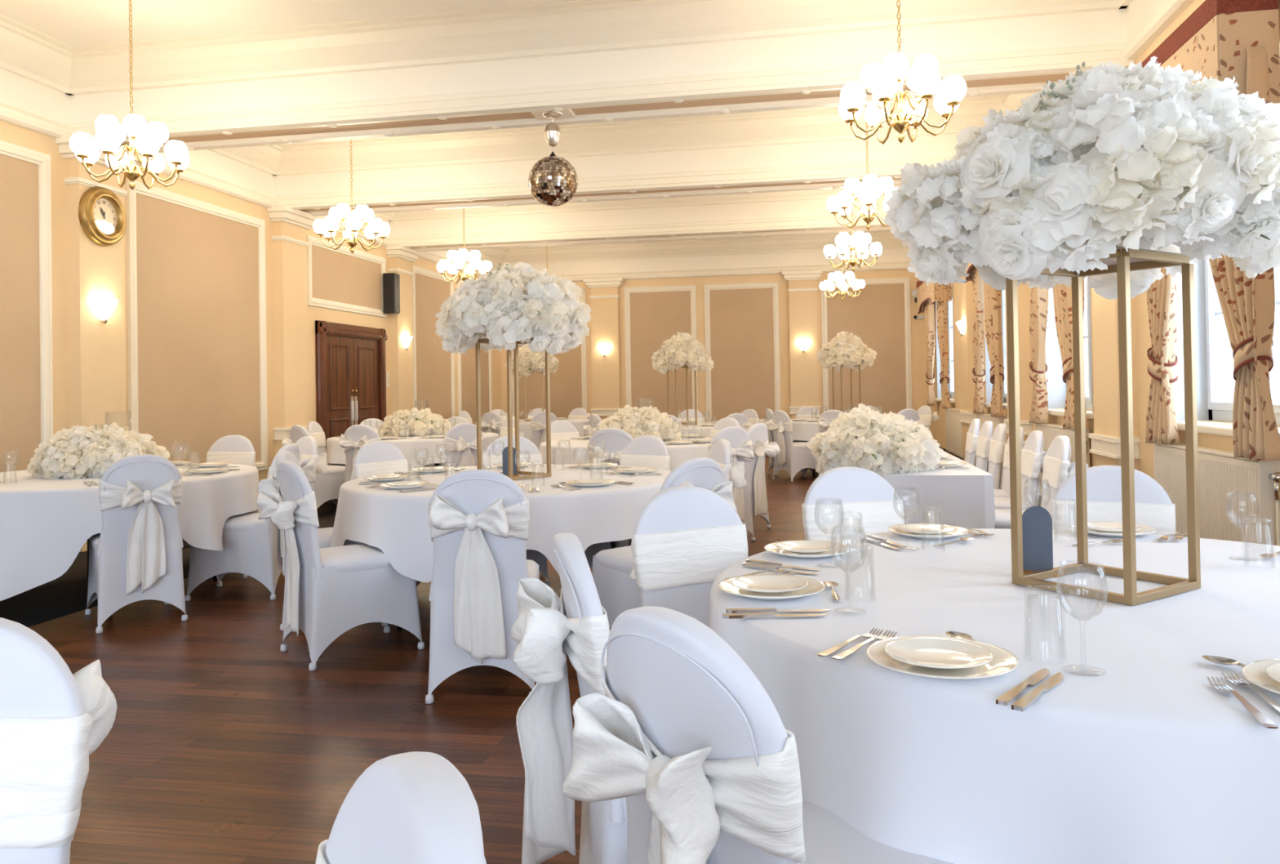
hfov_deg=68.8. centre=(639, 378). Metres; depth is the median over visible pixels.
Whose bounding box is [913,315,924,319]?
wall sensor
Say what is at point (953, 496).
tablecloth
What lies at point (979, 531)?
fork
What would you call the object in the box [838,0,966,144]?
chandelier
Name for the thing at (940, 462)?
plate
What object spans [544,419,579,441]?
banquet chair
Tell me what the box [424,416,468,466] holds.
banquet chair
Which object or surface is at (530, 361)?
flower arrangement
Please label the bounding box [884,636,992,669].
plate
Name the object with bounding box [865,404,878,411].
banquet chair
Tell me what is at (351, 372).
door
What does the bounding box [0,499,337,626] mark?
carpet
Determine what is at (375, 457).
banquet chair
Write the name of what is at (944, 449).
baseboard
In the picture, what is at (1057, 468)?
banquet chair
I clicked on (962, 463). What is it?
dinner plate
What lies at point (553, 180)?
ball
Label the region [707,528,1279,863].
tablecloth
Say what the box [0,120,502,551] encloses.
wall
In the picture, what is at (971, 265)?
pelmet
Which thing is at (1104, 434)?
wall
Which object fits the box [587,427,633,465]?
banquet chair
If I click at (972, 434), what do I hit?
banquet chair
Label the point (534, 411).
banquet chair
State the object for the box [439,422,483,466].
banquet chair
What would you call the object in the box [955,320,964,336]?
wall sconce
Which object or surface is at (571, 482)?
dinner plate
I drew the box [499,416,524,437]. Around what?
banquet chair
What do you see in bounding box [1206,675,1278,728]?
fork
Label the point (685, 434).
plate
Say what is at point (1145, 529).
dinner plate
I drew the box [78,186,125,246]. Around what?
wall clock
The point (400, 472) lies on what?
table knife
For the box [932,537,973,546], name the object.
spoon
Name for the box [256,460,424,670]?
banquet chair
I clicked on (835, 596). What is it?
spoon
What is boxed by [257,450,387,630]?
banquet chair
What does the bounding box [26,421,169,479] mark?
flower arrangement
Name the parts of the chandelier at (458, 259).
glass globe, glass globe, arm, glass globe, arm, glass globe, glass globe, arm, glass globe, chain, glass globe, glass globe, glass globe, glass globe, glass globe, glass globe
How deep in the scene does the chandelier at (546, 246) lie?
15.65 m
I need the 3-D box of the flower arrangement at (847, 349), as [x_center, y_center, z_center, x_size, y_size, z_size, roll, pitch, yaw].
[2.903,-0.379,13.211,0.799,0.585,0.820,-1,-1,38]
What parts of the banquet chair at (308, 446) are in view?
backrest, sash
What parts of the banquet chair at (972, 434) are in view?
sash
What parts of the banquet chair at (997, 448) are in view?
sash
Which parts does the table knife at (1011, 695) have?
knife handle, knife blade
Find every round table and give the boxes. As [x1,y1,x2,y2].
[87,537,217,614]
[396,541,615,631]
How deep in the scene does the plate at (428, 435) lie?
9.91 m
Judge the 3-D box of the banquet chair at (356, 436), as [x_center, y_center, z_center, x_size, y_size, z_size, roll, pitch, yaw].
[-2.725,0.922,9.474,0.444,0.928,0.696,-1,-1,11]
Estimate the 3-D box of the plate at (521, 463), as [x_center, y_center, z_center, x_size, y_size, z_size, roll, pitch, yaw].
[-0.806,0.547,5.957,0.178,0.016,0.178,-1,-1,10]
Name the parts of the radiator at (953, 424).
panel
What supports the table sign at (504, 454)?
on the tablecloth at (396, 522)
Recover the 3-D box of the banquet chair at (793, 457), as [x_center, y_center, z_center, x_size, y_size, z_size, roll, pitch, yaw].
[2.044,0.878,12.424,0.689,0.928,0.444,-1,-1,-27]
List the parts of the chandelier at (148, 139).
glass globe, glass globe, arm, arm, glass globe, glass globe, glass globe, arm, arm, arm, arm, glass globe, chain, arm, glass globe, arm, arm, arm, arm, glass globe, glass globe, glass globe, arm, arm, glass globe, glass globe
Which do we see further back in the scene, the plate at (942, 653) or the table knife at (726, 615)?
the table knife at (726, 615)
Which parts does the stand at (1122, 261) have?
post, rail, rail, rail, post, rail, post, rail, rail, plate, rail, rail, post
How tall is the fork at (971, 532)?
0.010 m
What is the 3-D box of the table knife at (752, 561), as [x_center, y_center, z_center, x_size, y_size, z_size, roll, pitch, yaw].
[0.386,0.503,2.523,0.226,0.008,0.022,-1,-1,40]
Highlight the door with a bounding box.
[315,320,387,452]
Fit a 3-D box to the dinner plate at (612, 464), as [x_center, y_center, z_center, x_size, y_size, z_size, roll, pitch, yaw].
[-0.265,0.544,5.810,0.250,0.020,0.250,-1,-1,10]
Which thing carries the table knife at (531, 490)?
on the tablecloth at (396, 522)
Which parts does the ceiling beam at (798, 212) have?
beam moulding, beam moulding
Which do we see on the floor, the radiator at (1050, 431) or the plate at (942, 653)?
the radiator at (1050, 431)
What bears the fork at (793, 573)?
on the tablecloth at (1134, 756)
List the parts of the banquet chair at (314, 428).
backrest, sash, seat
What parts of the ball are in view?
mounting plate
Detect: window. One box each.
[934,284,955,402]
[983,289,1007,409]
[1044,276,1093,418]
[1174,104,1279,437]
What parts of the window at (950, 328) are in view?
sill, frame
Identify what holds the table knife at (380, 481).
on the tablecloth at (396, 522)
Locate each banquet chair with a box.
[0,617,116,863]
[84,453,187,633]
[182,435,256,549]
[184,443,315,600]
[241,435,328,577]
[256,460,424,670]
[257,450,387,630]
[281,424,345,508]
[306,421,345,466]
[315,751,486,863]
[338,424,381,482]
[350,440,421,586]
[360,417,383,432]
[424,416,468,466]
[425,469,539,703]
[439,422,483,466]
[457,410,472,423]
[480,412,504,436]
[482,435,550,585]
[490,408,507,419]
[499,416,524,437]
[511,533,627,863]
[527,408,546,440]
[530,411,558,449]
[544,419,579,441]
[561,605,955,863]
[568,407,590,419]
[582,413,601,435]
[584,435,670,567]
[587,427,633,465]
[591,457,737,626]
[627,440,746,545]
[629,485,747,626]
[667,413,682,435]
[677,408,704,422]
[707,426,755,541]
[710,417,740,436]
[725,413,750,431]
[741,408,759,424]
[746,422,780,534]
[759,408,813,476]
[768,409,817,481]
[795,405,820,418]
[801,466,904,540]
[817,409,841,475]
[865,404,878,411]
[897,408,924,425]
[916,405,939,431]
[964,418,980,466]
[975,421,992,472]
[987,423,1006,489]
[993,426,1026,497]
[994,430,1047,509]
[994,435,1088,528]
[1050,465,1175,535]
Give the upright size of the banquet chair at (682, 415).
0.928 m
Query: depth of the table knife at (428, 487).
4.64 m
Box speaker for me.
[382,272,399,314]
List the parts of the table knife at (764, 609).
knife handle, knife blade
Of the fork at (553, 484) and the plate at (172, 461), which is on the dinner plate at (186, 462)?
the plate at (172, 461)
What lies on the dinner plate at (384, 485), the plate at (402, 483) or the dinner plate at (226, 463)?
the plate at (402, 483)
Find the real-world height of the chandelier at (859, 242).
1.370 m
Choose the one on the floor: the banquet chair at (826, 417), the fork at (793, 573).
the banquet chair at (826, 417)
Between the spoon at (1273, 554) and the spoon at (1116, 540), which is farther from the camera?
the spoon at (1116, 540)
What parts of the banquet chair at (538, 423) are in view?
sash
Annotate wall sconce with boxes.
[89,297,118,324]
[401,335,412,350]
[597,345,612,356]
[795,340,811,352]
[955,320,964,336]
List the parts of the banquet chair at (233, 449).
sash, backrest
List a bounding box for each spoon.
[822,581,840,600]
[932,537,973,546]
[946,631,1017,657]
[1071,538,1122,545]
[1201,654,1244,666]
[1259,551,1279,558]
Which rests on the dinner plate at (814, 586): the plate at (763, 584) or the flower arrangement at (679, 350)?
the plate at (763, 584)
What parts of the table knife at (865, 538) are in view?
knife handle, knife blade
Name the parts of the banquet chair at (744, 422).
backrest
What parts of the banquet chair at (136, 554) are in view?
seat, backrest, sash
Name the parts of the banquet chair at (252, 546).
seat, backrest, sash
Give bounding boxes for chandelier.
[69,0,189,190]
[312,139,390,253]
[436,208,492,283]
[546,245,547,271]
[819,261,865,300]
[823,201,882,271]
[826,104,897,230]
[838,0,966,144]
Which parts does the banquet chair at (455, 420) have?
backrest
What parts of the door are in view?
frame, panel, panel, frame, push plate, handle, push plate, handle, panel, panel, frame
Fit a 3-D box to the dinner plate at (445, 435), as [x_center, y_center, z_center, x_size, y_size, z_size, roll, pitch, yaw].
[-2.154,0.620,9.899,0.250,0.020,0.250,-1,-1,10]
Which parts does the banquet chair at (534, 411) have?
backrest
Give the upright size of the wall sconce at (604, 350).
0.211 m
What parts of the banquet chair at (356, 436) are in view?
sash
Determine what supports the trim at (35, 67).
attached to the wall at (209, 335)
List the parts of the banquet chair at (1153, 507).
sash, backrest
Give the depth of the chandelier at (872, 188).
8.02 m
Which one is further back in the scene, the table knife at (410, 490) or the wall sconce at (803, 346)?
the wall sconce at (803, 346)
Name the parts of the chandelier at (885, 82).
glass globe, glass globe, arm, glass globe, arm, glass globe, arm, arm, glass globe, arm, arm, glass globe, arm, chain, glass globe, arm, arm, arm, glass globe, arm, glass globe, glass globe, arm, arm, glass globe, glass globe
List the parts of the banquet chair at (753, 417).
backrest, sash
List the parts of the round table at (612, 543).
leg, leg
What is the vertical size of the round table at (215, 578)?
0.742 m
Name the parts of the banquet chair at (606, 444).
sash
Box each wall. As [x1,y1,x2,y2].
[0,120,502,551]
[501,269,930,443]
[929,0,1279,479]
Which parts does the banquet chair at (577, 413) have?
sash, backrest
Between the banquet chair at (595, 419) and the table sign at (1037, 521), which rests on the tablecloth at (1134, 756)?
the table sign at (1037, 521)
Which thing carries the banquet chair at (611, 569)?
on the floor
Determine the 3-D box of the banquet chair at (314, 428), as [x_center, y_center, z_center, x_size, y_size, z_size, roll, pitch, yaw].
[-3.466,0.946,10.544,0.696,0.928,0.444,-1,-1,4]
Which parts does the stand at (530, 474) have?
post, rail, post, post, rail, rail, rail, post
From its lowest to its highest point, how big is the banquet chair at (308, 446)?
0.928 m
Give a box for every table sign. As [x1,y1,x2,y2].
[502,446,519,476]
[1022,506,1062,577]
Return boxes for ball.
[528,109,577,206]
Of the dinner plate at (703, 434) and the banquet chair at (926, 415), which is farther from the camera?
the banquet chair at (926, 415)
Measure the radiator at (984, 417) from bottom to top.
0.877 m
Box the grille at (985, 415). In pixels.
[977,413,1004,417]
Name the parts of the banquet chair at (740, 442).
sash, backrest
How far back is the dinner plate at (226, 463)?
6.32 m
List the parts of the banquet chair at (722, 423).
sash, backrest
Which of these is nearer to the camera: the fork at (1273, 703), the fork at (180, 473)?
the fork at (1273, 703)
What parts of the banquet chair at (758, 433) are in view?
backrest, sash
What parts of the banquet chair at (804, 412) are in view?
backrest, sash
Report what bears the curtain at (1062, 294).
hanging from the pelmet
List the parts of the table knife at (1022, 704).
knife handle, knife blade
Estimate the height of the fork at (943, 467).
0.010 m
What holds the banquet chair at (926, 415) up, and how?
on the floor
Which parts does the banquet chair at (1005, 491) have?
seat, sash, backrest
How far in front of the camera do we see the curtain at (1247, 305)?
4.18 m
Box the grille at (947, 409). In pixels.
[946,408,961,411]
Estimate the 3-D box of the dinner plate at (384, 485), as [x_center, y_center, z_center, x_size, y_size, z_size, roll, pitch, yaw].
[-1.204,0.548,4.775,0.250,0.020,0.250,-1,-1,10]
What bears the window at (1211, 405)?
in the wall at (1104, 434)
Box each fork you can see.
[180,473,210,475]
[550,484,574,489]
[554,484,581,488]
[626,473,662,475]
[724,566,791,578]
[771,570,797,575]
[817,627,883,656]
[831,630,897,659]
[934,466,969,468]
[966,528,994,535]
[968,529,985,535]
[1155,532,1179,541]
[1169,532,1187,540]
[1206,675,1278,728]
[1220,670,1279,712]
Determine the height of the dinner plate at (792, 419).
0.020 m
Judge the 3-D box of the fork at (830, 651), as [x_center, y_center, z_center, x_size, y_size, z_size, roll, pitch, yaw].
[0.394,0.492,1.748,0.024,0.010,0.204,-2,-1,44]
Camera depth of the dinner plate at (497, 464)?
5.92 m
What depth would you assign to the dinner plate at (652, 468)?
5.33 m
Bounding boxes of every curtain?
[924,298,934,405]
[936,284,950,408]
[972,266,985,413]
[983,282,1004,417]
[1029,286,1048,423]
[1052,277,1086,430]
[1145,267,1179,444]
[1208,46,1279,461]
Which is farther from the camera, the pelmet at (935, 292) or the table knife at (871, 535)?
the pelmet at (935, 292)
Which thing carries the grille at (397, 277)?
attached to the speaker
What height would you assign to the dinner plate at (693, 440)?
0.020 m
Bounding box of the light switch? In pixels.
[386,371,389,386]
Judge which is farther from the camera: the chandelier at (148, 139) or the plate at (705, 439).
the plate at (705, 439)
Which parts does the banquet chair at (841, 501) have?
backrest, sash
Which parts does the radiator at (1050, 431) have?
panel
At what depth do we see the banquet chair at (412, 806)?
0.75 m
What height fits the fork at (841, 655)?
0.010 m
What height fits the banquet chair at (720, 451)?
0.928 m
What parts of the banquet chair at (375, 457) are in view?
backrest, sash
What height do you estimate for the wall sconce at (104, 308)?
0.211 m
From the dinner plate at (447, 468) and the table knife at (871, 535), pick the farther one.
the dinner plate at (447, 468)
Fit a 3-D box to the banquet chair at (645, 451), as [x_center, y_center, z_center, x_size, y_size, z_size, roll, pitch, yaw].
[-0.084,0.842,6.022,0.444,0.928,0.689,-1,-1,39]
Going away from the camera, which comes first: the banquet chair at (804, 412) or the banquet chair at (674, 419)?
the banquet chair at (674, 419)
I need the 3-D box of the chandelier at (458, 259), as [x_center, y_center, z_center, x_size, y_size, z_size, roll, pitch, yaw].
[-2.239,-1.883,11.890,0.690,1.322,0.690,-1,-1,-30]
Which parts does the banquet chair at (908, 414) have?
backrest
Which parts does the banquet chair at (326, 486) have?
backrest, seat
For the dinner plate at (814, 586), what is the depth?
2.18 m
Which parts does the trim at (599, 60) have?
beam moulding, beam moulding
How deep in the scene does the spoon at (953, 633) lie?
1.78 m
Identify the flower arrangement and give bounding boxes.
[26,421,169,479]
[377,407,451,436]
[435,262,591,354]
[505,343,558,377]
[598,404,681,440]
[651,332,714,373]
[806,402,943,480]
[816,331,877,372]
[883,56,1279,299]
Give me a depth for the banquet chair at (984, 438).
7.54 m
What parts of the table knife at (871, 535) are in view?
knife handle, knife blade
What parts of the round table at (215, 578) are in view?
leg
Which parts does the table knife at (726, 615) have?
knife handle, knife blade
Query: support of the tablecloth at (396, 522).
on the round table at (612, 543)
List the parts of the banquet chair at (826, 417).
sash, backrest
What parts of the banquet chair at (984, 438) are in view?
sash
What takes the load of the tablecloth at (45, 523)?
on the round table at (215, 578)
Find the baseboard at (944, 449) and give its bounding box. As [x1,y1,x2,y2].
[938,446,1041,506]
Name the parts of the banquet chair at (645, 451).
sash, backrest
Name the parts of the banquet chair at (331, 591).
sash, backrest, seat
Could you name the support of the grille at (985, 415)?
attached to the radiator at (984, 417)
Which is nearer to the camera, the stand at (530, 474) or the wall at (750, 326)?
the stand at (530, 474)
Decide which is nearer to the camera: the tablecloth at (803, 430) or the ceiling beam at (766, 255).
the tablecloth at (803, 430)
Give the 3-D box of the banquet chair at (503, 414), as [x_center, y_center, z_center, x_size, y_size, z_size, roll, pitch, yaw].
[-2.281,0.984,15.711,0.444,0.928,0.689,0,-1,-38]
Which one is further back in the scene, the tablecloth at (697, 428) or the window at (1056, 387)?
the tablecloth at (697, 428)
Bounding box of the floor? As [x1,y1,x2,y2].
[27,454,818,863]
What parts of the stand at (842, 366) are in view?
post, post, post, post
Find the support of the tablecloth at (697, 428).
on the round table
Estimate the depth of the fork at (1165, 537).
2.85 m
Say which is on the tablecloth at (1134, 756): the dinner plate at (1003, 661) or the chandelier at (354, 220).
the dinner plate at (1003, 661)
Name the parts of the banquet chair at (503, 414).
backrest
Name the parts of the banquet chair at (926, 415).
backrest, sash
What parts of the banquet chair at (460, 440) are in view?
sash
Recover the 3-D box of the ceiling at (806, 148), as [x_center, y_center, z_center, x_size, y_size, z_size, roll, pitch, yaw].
[-0.124,-2.276,10.018,8.045,0.655,1.090,-1,-1,10]
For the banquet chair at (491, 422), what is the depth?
13.80 m
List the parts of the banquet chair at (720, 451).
backrest, sash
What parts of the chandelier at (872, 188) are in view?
glass globe, glass globe, glass globe, arm, glass globe, arm, arm, arm, glass globe, arm, chain, glass globe, arm, glass globe, glass globe, arm, glass globe, arm, arm, glass globe, glass globe, glass globe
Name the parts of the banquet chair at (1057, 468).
seat, backrest, sash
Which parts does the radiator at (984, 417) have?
panel, panel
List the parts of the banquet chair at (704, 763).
backrest, sash, seat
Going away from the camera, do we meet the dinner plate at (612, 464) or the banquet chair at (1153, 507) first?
the banquet chair at (1153, 507)
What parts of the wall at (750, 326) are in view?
panel frame, wall panel, dado rail, wall panel, panel frame, wall panel, panel frame, dado rail, wall panel, panel frame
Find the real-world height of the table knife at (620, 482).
0.008 m
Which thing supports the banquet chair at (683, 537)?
on the floor
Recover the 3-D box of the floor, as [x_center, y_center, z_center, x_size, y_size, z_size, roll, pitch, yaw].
[0.422,1.360,6.926,6.700,0.100,21.600,-1,-1,10]
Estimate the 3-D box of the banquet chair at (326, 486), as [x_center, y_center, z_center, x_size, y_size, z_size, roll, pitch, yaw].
[-3.310,0.933,9.631,0.444,0.928,0.694,-1,-1,43]
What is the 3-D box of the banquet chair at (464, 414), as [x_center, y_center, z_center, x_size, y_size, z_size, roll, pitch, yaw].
[-2.669,0.984,15.231,0.689,0.928,0.444,-1,-1,17]
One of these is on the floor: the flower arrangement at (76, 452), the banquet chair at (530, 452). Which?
the banquet chair at (530, 452)
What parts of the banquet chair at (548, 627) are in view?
sash, backrest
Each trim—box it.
[0,13,511,277]
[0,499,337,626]
[66,0,1128,154]
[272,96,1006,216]
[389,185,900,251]
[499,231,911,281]
[995,0,1194,111]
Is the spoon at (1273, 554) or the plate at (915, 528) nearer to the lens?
the spoon at (1273, 554)
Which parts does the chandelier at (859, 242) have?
glass globe, glass globe, glass globe, arm, glass globe, glass globe, glass globe, arm, glass globe, chain, arm, glass globe, glass globe, glass globe, arm, arm, glass globe, glass globe, glass globe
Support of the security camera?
attached to the wall at (750, 326)
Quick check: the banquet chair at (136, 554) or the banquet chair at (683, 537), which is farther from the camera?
the banquet chair at (136, 554)
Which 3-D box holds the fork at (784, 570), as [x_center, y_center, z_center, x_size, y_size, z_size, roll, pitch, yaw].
[0.304,0.500,2.400,0.204,0.010,0.024,-1,-1,-30]
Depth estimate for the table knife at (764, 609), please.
2.01 m
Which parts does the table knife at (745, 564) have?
knife handle, knife blade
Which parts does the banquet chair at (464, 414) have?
backrest, sash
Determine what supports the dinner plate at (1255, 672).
on the tablecloth at (1134, 756)
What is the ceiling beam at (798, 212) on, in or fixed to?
attached to the wall at (1104, 434)
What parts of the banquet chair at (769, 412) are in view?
backrest, seat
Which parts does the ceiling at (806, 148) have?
beam moulding, beam moulding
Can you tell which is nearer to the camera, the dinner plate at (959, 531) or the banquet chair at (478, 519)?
the dinner plate at (959, 531)
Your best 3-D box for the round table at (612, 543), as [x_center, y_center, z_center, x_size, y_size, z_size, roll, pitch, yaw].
[-0.702,0.939,5.264,1.830,0.742,1.830,-1,-1,10]
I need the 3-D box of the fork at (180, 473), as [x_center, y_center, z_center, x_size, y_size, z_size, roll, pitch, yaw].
[-2.713,0.585,5.697,0.204,0.010,0.024,-1,-1,7]
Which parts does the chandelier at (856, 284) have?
glass globe, glass globe, glass globe, glass globe, glass globe, glass globe, glass globe, glass globe, glass globe, glass globe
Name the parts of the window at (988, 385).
sill, frame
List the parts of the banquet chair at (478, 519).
sash, backrest, seat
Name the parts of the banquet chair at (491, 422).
sash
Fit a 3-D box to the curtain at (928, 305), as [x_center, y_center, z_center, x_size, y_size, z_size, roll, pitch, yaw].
[4.849,-0.466,15.612,0.144,1.856,0.550,-1,-1,10]
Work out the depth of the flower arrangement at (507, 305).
4.99 m
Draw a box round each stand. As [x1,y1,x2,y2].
[475,337,551,479]
[524,371,543,421]
[666,365,697,425]
[831,364,861,412]
[1005,246,1200,605]
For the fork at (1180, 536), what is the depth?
2.84 m
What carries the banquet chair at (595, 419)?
on the floor
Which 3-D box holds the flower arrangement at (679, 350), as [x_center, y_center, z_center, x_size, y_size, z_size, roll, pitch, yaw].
[0.511,-0.338,12.422,0.819,0.563,0.797,-1,-1,42]
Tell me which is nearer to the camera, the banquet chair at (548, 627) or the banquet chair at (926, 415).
the banquet chair at (548, 627)
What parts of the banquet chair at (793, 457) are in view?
sash, backrest, seat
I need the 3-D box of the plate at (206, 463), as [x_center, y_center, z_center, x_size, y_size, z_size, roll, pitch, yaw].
[-2.922,0.586,6.387,0.178,0.016,0.178,-1,-1,10]
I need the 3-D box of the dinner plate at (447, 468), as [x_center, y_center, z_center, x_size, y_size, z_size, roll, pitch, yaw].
[-1.267,0.559,5.689,0.250,0.020,0.250,-1,-1,10]
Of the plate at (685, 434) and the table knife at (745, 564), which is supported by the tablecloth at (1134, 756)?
the table knife at (745, 564)
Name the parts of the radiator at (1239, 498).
panel, panel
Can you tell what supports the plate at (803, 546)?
on the dinner plate at (842, 548)
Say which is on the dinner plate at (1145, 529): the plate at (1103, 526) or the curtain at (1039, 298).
the plate at (1103, 526)
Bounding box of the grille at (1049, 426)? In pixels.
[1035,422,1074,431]
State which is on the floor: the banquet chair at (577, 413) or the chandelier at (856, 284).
the banquet chair at (577, 413)
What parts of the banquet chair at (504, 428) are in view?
sash, backrest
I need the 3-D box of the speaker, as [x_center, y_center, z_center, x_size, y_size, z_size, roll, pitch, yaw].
[-3.501,-1.190,13.141,0.215,0.560,0.180,-1,-1,10]
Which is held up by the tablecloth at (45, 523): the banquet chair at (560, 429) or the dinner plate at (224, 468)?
the dinner plate at (224, 468)
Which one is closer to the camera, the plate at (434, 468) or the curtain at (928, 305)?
the plate at (434, 468)
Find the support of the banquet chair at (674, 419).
on the floor
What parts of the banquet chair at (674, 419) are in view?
backrest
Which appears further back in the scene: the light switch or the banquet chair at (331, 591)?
the light switch
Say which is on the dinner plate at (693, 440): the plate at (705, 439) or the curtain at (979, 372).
the plate at (705, 439)
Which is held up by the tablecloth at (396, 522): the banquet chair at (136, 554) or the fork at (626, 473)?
the fork at (626, 473)
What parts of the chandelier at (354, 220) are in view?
glass globe, glass globe, glass globe, arm, glass globe, arm, arm, arm, glass globe, arm, glass globe, chain, arm, glass globe, glass globe, arm, arm, arm, glass globe, arm, glass globe, glass globe, glass globe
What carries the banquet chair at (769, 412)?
on the floor
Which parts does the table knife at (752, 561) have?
knife handle, knife blade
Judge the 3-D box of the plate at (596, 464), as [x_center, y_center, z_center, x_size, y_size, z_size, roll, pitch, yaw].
[-0.261,0.537,5.806,0.178,0.016,0.178,-1,-1,10]
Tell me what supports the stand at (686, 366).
on the tablecloth at (697, 428)
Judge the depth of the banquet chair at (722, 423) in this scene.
9.55 m
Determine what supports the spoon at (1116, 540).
on the tablecloth at (1134, 756)
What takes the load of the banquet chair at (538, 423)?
on the floor
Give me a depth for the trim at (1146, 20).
5.82 m
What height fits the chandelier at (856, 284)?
1.322 m
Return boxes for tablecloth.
[0,462,261,600]
[325,431,499,470]
[329,463,671,582]
[474,418,591,439]
[538,435,712,471]
[680,422,752,435]
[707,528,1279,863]
[791,417,819,440]
[882,450,995,528]
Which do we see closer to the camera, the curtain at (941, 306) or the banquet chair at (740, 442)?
the banquet chair at (740, 442)
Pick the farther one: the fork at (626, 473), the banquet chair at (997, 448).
the banquet chair at (997, 448)
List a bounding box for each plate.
[171,460,186,463]
[173,461,191,465]
[185,467,229,474]
[191,462,231,467]
[191,467,222,471]
[197,462,226,465]
[364,474,410,481]
[370,474,404,479]
[378,481,429,488]
[381,436,398,439]
[386,480,422,486]
[410,466,452,472]
[417,466,447,470]
[424,435,445,438]
[428,435,444,436]
[493,462,532,467]
[499,462,527,465]
[519,484,526,488]
[565,479,615,486]
[573,478,608,484]
[577,462,617,468]
[583,462,612,466]
[614,467,657,473]
[621,466,652,471]
[665,440,693,444]
[669,440,689,442]
[681,434,705,437]
[684,434,702,435]
[690,439,710,442]
[694,438,711,440]
[717,573,825,599]
[731,574,807,593]
[764,540,851,558]
[775,539,837,553]
[791,418,807,421]
[866,635,1018,679]
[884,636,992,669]
[888,524,968,538]
[897,523,955,534]
[937,461,961,464]
[937,462,967,467]
[940,454,951,458]
[1069,522,1156,537]
[1087,521,1142,533]
[1241,658,1279,693]
[1265,662,1279,681]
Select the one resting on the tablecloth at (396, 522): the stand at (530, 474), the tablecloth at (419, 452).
the stand at (530, 474)
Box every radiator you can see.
[945,408,963,457]
[977,413,1008,444]
[1035,422,1089,495]
[1153,442,1279,545]
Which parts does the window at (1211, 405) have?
sill, frame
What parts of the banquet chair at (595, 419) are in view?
backrest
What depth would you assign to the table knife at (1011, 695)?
1.47 m
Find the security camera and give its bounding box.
[911,288,916,302]
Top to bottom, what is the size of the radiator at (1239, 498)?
0.877 m
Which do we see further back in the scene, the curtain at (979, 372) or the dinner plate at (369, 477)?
the curtain at (979, 372)
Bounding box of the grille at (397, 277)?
[394,273,399,312]
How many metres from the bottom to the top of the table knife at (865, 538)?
0.008 m
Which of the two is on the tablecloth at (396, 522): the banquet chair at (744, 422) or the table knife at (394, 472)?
the table knife at (394, 472)
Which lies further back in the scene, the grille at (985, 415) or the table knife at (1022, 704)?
the grille at (985, 415)
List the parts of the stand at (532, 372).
post, post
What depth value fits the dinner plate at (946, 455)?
6.04 m
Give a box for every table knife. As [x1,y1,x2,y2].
[358,481,386,484]
[359,480,391,482]
[394,471,420,475]
[397,487,435,491]
[400,471,424,474]
[400,488,435,491]
[528,486,533,492]
[535,486,540,492]
[614,481,630,484]
[722,612,828,618]
[725,607,831,613]
[742,562,819,574]
[746,559,822,570]
[860,536,902,550]
[866,533,907,546]
[995,667,1048,706]
[1011,671,1064,711]
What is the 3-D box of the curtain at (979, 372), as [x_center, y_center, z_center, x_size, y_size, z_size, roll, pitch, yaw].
[4.024,-0.502,11.109,0.144,1.856,0.475,-1,-1,15]
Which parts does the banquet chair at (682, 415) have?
backrest, sash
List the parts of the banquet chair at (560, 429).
backrest, sash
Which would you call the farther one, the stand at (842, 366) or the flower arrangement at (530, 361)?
the flower arrangement at (530, 361)
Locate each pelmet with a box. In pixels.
[916,280,951,314]
[964,262,973,282]
[1141,0,1279,104]
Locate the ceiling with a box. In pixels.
[0,0,995,248]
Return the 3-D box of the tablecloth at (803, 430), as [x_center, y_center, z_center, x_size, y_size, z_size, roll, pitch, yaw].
[2.961,0.820,13.183,1.967,0.471,1.912,-1,-1,5]
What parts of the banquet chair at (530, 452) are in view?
backrest, sash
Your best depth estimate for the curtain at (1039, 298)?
8.14 m
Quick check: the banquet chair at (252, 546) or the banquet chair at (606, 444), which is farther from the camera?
the banquet chair at (606, 444)
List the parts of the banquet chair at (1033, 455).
seat, sash, backrest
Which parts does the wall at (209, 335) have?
wall panel, panel frame, panel frame, wall panel, dado rail, panel frame, wall panel, wall panel, panel frame, panel frame, wall panel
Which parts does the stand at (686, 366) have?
post, post, post, post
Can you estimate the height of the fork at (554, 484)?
0.010 m
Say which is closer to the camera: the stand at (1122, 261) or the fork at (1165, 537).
the stand at (1122, 261)
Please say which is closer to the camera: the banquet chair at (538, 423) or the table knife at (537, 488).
the table knife at (537, 488)
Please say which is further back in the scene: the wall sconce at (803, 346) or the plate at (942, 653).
the wall sconce at (803, 346)
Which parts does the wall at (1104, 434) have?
dado rail, dado rail, dado rail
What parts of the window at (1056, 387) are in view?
sill, frame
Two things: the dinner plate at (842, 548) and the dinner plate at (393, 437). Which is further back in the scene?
the dinner plate at (393, 437)
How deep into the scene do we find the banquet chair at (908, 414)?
11.91 m
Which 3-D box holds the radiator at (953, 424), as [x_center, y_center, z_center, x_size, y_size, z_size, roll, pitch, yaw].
[4.500,0.875,13.262,0.096,0.877,1.503,-1,-1,10]
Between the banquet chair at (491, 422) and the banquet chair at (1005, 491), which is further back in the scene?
the banquet chair at (491, 422)
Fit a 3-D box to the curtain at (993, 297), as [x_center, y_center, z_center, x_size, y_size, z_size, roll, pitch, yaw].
[3.870,-0.509,10.275,0.144,1.856,0.766,-1,-1,9]

